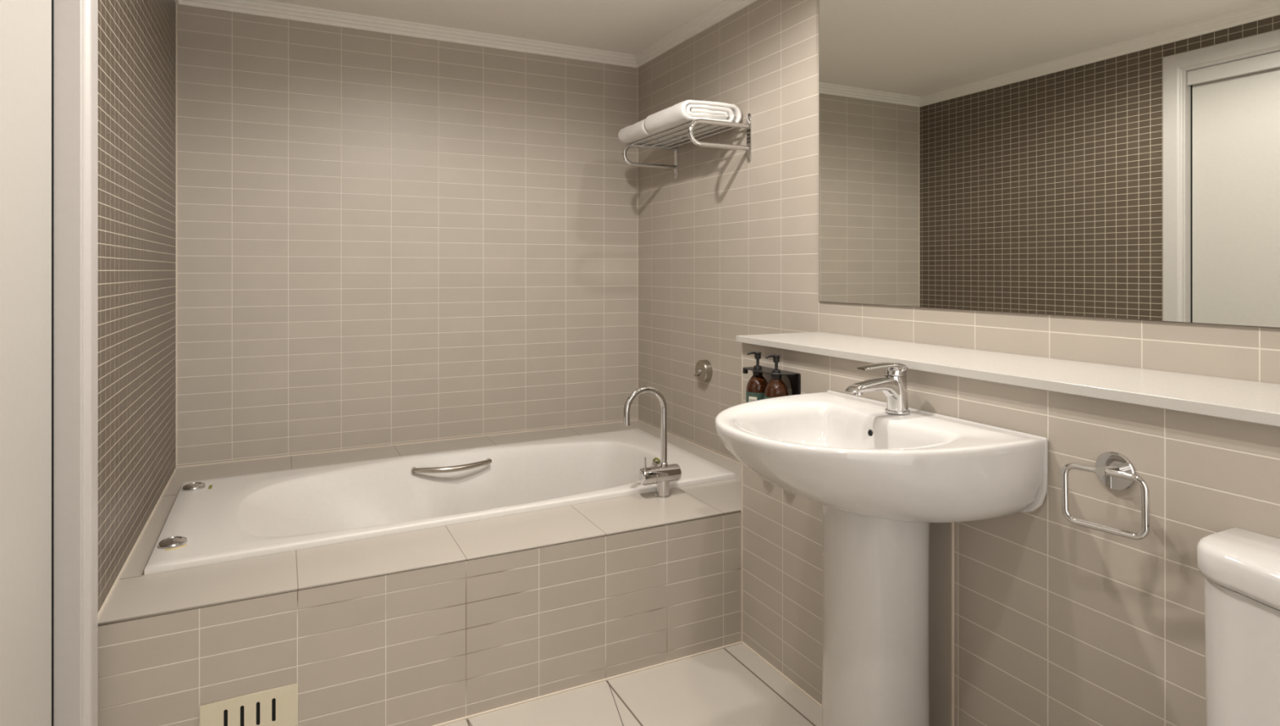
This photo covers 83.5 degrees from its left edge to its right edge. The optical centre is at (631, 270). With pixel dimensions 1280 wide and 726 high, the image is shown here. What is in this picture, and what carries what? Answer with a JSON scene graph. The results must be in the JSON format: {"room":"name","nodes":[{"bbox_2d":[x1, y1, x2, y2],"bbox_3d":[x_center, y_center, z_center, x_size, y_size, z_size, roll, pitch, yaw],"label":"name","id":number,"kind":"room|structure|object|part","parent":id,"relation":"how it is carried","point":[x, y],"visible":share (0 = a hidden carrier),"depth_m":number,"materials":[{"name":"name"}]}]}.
{"room":"bathroom","nodes":[
{"label":"bathroom","id":0,"kind":"room"},
{"bbox_2d":[97,0,175,612],"bbox_3d":[-0.962,0.051,1.033,0.100,2.239,3.750,0,0,-26],"label":"wall","id":1,"kind":"structure","parent":0,"point":[136,38],"depth_m":1.96,"materials":[{"name":"brown tile"}]},
{"bbox_2d":[0,0,97,725],"bbox_3d":[-0.940,0.107,1.005,0.116,2.127,1.061,0,0,-26],"label":"door","id":2,"kind":"structure","parent":1,"relation":"in","point":[49,48],"depth_m":1.37,"materials":[{"name":"paint"}]},
{"bbox_3d":[-0.895,0.107,1.027,0.016,2.127,1.061,0,0,-26],"label":"architrave","id":3,"kind":"part","parent":2,"relation":"part of","materials":[{"name":"paint"}]},
{"bbox_2d":[177,4,637,466],"bbox_3d":[-0.921,0.051,3.196,2.273,2.239,0.100,0,0,-26],"label":"wall","id":4,"kind":"structure","parent":0,"point":[383,239],"depth_m":3.08,"materials":[{"name":"beige tile"}]},
{"bbox_2d":[175,4,638,466],"bbox_3d":[-0.853,-0.131,3.171,1.973,1.770,0.004,0,0,-26],"label":"trim","id":5,"kind":"structure","parent":4,"relation":"attached to","point":[175,4],"depth_m":2.74,"materials":[{"name":"tile"}]},
{"bbox_2d":[264,0,723,54],"bbox_3d":[-0.076,-1.118,1.466,2.273,0.100,3.950,0,0,-26],"label":"ceiling","id":6,"kind":"structure","parent":0,"point":[620,26],"depth_m":3.00,"materials":[{"name":"paint"}]},
{"bbox_2d":[442,643,822,725],"bbox_3d":[-0.076,1.221,1.466,2.273,0.100,3.950,0,0,-26],"label":"floor","id":7,"kind":"structure","parent":0,"point":[730,686],"depth_m":1.95,"materials":[{"name":"tile"}]},
{"bbox_2d":[97,419,742,725],"bbox_3d":[-0.557,0.959,2.566,1.972,0.421,1.350,0,0,-26],"label":"surround","id":8,"kind":"object","parent":7,"relation":"on","point":[431,626],"visible":0.77,"depth_m":1.89,"materials":[{"name":"beige tile"}]},
{"bbox_2d":[200,683,297,725],"bbox_3d":[-0.881,1.027,1.655,0.198,0.098,0.004,0,0,-26],"label":"vent grille","id":9,"kind":"object","parent":8,"relation":"attached to","point":[277,706],"visible":1,"depth_m":1.66,"materials":[{"name":"beige ceramic"}]},
{"bbox_3d":[-0.414,0.965,1.919,1.661,0.410,0.060,0,0,-26],"label":"panel","id":10,"kind":"part","parent":8,"relation":"part of","materials":[{"name":"beige tile"}]},
{"bbox_2d":[144,428,735,574],"bbox_3d":[-0.588,0.911,2.556,1.803,0.387,0.870,0,0,-26],"label":"bathtub","id":11,"kind":"object","parent":8,"relation":"on","point":[209,521],"visible":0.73,"depth_m":2.61,"materials":[{"name":"ceramic"}]},
{"bbox_3d":[-1.231,0.727,1.925,0.068,0.014,0.068,0,0,-26],"label":"control knob","id":12,"kind":"part","parent":11,"relation":"part of","materials":[{"name":"silver metal"}]},
{"bbox_3d":[-1.477,0.727,2.421,0.068,0.014,0.068,0,0,-26],"label":"control knob","id":13,"kind":"part","parent":11,"relation":"part of","materials":[{"name":"silver metal"}]},
{"bbox_3d":[-0.700,0.775,2.827,0.312,0.024,0.066,0,0,-26],"label":"grab handle","id":14,"kind":"part","parent":11,"relation":"part of","materials":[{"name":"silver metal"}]},
{"bbox_2d":[623,386,681,497],"bbox_3d":[0.066,0.567,2.378,0.202,0.372,0.055,0,0,-26],"label":"mixer tap","id":15,"kind":"object","parent":8,"relation":"on","point":[662,474],"visible":1,"depth_m":2.38,"materials":[{"name":"silver metal"}]},
{"bbox_3d":[0.046,0.637,2.368,0.008,0.038,0.007,0,0,-26],"label":"lever","id":16,"kind":"part","parent":15,"relation":"part of","materials":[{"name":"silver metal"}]},
{"bbox_3d":[0.048,0.520,2.369,0.162,0.277,0.026,0,0,-26],"label":"spout","id":17,"kind":"part","parent":15,"relation":"part of","materials":[{"name":"silver metal"}]},
{"bbox_2d":[467,680,623,725],"bbox_3d":[-0.189,1.171,1.841,0.402,0.001,0.263,0,0,-26],"label":"trim","id":18,"kind":"structure","parent":7,"relation":"on","point":[607,680],"depth_m":1.92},
{"bbox_2d":[715,390,1048,725],"bbox_3d":[0.433,0.743,1.518,0.498,0.855,0.605,0,0,-26],"label":"basin","id":19,"kind":"object","parent":7,"relation":"on","point":[879,478],"visible":0.99,"depth_m":1.46,"materials":[{"name":"ceramic"}]},
{"bbox_2d":[844,361,910,414],"bbox_3d":[0.546,0.262,1.587,0.171,0.113,0.054,0,0,-26],"label":"mixer tap","id":20,"kind":"object","parent":19,"relation":"on","point":[893,384],"visible":1,"depth_m":1.59,"materials":[{"name":"silver metal"}]},
{"bbox_3d":[0.536,0.264,1.582,0.149,0.058,0.039,0,0,-26],"label":"spout","id":21,"kind":"part","parent":20,"relation":"part of","materials":[{"name":"silver metal"}]},
{"bbox_3d":[0.556,0.215,1.592,0.121,0.018,0.039,0,0,-26],"label":"handle blade","id":22,"kind":"part","parent":20,"relation":"part of","materials":[{"name":"silver metal"}]},
{"bbox_3d":[0.594,0.223,1.610,0.050,0.023,0.044,0,0,-26],"label":"lever","id":23,"kind":"part","parent":20,"relation":"part of","materials":[{"name":"silver metal"}]},
{"bbox_2d":[1196,526,1279,725],"bbox_3d":[0.704,0.777,0.785,0.654,0.786,0.380,0,0,-26],"label":"toilet","id":24,"kind":"object","parent":7,"relation":"on","point":[1240,568],"visible":1,"depth_m":0.98,"materials":[{"name":"ceramic"}]},
{"bbox_3d":[0.925,0.414,0.893,0.161,0.049,0.378,0,0,-26],"label":"cistern lid","id":25,"kind":"part","parent":24,"relation":"part of","materials":[{"name":"ceramic"}]},
{"bbox_2d":[638,0,1279,462],"bbox_3d":[0.900,0.051,1.943,0.100,2.239,3.750,0,0,-26],"label":"wall","id":26,"kind":"structure","parent":0,"point":[728,246],"depth_m":2.71,"materials":[{"name":"beige tile"}]},
{"bbox_2d":[174,0,757,68],"bbox_3d":[-0.031,-1.042,1.488,1.973,0.052,3.750,0,0,-26],"label":"trim","id":27,"kind":"structure","parent":26,"relation":"attached to","point":[724,9],"depth_m":3.09,"materials":[{"name":"paint"}]},
{"bbox_2d":[622,113,751,178],"bbox_3d":[0.207,-0.507,2.941,0.271,0.187,0.592,0,0,-26],"label":"towel rack","id":28,"kind":"object","parent":26,"relation":"attached to","point":[700,122],"visible":0.96,"depth_m":2.85,"materials":[{"name":"silver metal"}]},
{"bbox_2d":[617,119,689,146],"bbox_3d":[0.108,-0.600,3.121,0.259,0.078,0.253,0,0,-26],"label":"folded towel","id":29,"kind":"object","parent":28,"relation":"on","point":[635,132],"visible":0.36,"depth_m":3.06,"materials":[{"name":"white fabric"}]},
{"bbox_3d":[0.126,-0.555,2.901,0.010,0.010,0.559,0,0,-26],"label":"rail","id":30,"kind":"part","parent":28,"relation":"part of","materials":[{"name":"silver metal"}]},
{"bbox_3d":[0.171,-0.555,2.923,0.010,0.010,0.559,0,0,-26],"label":"rail","id":31,"kind":"part","parent":28,"relation":"part of","materials":[{"name":"silver metal"}]},
{"bbox_3d":[0.203,-0.507,3.253,0.004,0.187,0.027,0,0,-26],"label":"wall plate","id":32,"kind":"part","parent":28,"relation":"part of","materials":[{"name":"silver metal"}]},
{"bbox_3d":[0.216,-0.555,2.945,0.010,0.010,0.559,0,0,-26],"label":"rail","id":33,"kind":"part","parent":28,"relation":"part of","materials":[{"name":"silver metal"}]},
{"bbox_2d":[644,99,741,137],"bbox_3d":[0.238,-0.602,2.858,0.268,0.082,0.330,0,0,-26],"label":"folded towel","id":34,"kind":"object","parent":28,"relation":"on","point":[687,111],"visible":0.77,"depth_m":2.74,"materials":[{"name":"white fabric"}]},
{"bbox_3d":[0.261,-0.555,2.967,0.010,0.010,0.559,0,0,-26],"label":"rail","id":35,"kind":"part","parent":28,"relation":"part of","materials":[{"name":"silver metal"}]},
{"bbox_3d":[0.301,-0.555,2.987,0.010,0.010,0.559,0,0,-26],"label":"rail","id":36,"kind":"part","parent":28,"relation":"part of","materials":[{"name":"silver metal"}]},
{"bbox_3d":[0.451,-0.507,2.745,0.004,0.187,0.027,0,0,-26],"label":"wall plate","id":37,"kind":"part","parent":28,"relation":"part of","materials":[{"name":"silver metal"}]},
{"bbox_2d":[693,359,712,382],"bbox_3d":[0.299,0.422,3.013,0.041,0.092,0.092,0,0,-26],"label":"valve","id":38,"kind":"object","parent":26,"relation":"attached to","point":[704,371],"visible":1,"depth_m":2.99,"materials":[{"name":"silver metal"}]},
{"bbox_2d":[818,0,1279,328],"bbox_3d":[1.150,-0.427,1.310,0.006,1.062,2.390,0,0,-26],"label":"wall mirror","id":39,"kind":"object","parent":26,"relation":"attached to","point":[1116,159],"visible":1,"depth_m":1.66,"materials":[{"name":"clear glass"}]},
{"bbox_2d":[742,342,1279,725],"bbox_3d":[1.014,0.698,1.248,0.306,0.947,2.400,0,0,-26],"label":"wall","id":40,"kind":"structure","parent":0,"point":[1058,621],"depth_m":1.32,"materials":[{"name":"beige tile"}]},
{"bbox_2d":[431,640,822,725],"bbox_3d":[0.127,1.169,0.815,1.666,0.004,2.400,0,0,-26],"label":"trim","id":41,"kind":"structure","parent":40,"relation":"attached to","point":[740,642],"depth_m":2.03,"materials":[{"name":"tile"}]},
{"bbox_2d":[741,510,742,641],"bbox_3d":[0.349,0.698,2.256,0.006,0.947,0.004,0,0,-26],"label":"trim","id":42,"kind":"structure","parent":40,"relation":"attached to","point":[741,510],"depth_m":2.25,"materials":[{"name":"tile"}]},
{"bbox_2d":[742,365,800,395],"bbox_3d":[0.400,0.345,2.070,0.072,0.114,0.185,0,0,-26],"label":"holder","id":43,"kind":"object","parent":40,"relation":"attached to","point":[794,378],"visible":0.77,"depth_m":2.02,"materials":[{"name":"black plastic"}]},
{"bbox_2d":[746,351,767,402],"bbox_3d":[0.371,0.355,2.105,0.068,0.237,0.067,0,0,-26],"label":"pump bottle","id":44,"kind":"object","parent":43,"relation":"in","point":[757,384],"visible":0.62,"depth_m":2.09,"materials":[{"name":"brown glass"}]},
{"bbox_3d":[0.371,0.269,2.106,0.009,0.026,0.009,0,0,30],"label":"pump stem","id":45,"kind":"part","parent":44,"relation":"part of","materials":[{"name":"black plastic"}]},
{"bbox_3d":[0.400,0.290,2.072,0.072,0.003,0.176,0,0,-26],"label":"plate","id":46,"kind":"part","parent":43,"relation":"part of","materials":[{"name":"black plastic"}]},
{"bbox_2d":[764,354,788,399],"bbox_3d":[0.409,0.355,2.026,0.068,0.237,0.068,0,0,-26],"label":"pump bottle","id":47,"kind":"object","parent":43,"relation":"in","point":[775,387],"visible":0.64,"depth_m":2.01,"materials":[{"name":"brown glass"}]},
{"bbox_3d":[0.410,0.269,2.027,0.009,0.026,0.009,0,0,8],"label":"pump stem","id":48,"kind":"part","parent":47,"relation":"part of","materials":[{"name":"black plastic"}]},
{"bbox_2d":[928,522,954,725],"bbox_3d":[0.653,0.836,1.629,0.006,0.660,0.188,0,0,-26],"label":"panel","id":49,"kind":"object","parent":40,"relation":"attached to","point":[941,555],"visible":0.28,"depth_m":1.57,"materials":[{"name":"tile"}]},
{"bbox_2d":[736,331,1279,426],"bbox_3d":[1.003,0.214,1.243,0.329,0.020,2.399,0,0,-26],"label":"shelf","id":50,"kind":"object","parent":40,"relation":"on","point":[1254,402],"visible":1,"depth_m":1.42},
{"bbox_2d":[1061,451,1150,539],"bbox_3d":[0.816,0.378,1.216,0.076,0.124,0.133,0,0,-26],"label":"towel ring","id":51,"kind":"object","parent":40,"relation":"attached to","point":[1114,469],"visible":1,"depth_m":1.22,"materials":[{"name":"silver metal"}]},
{"bbox_3d":[0.813,0.342,1.223,0.067,0.024,0.017,0,0,-37],"label":"post","id":52,"kind":"part","parent":51,"relation":"part of","materials":[{"name":"silver metal"}]},
{"bbox_3d":[0.840,0.348,1.245,0.008,0.065,0.065,0,0,-26],"label":"wall plate","id":53,"kind":"part","parent":51,"relation":"part of","materials":[{"name":"silver metal"}]}
]}

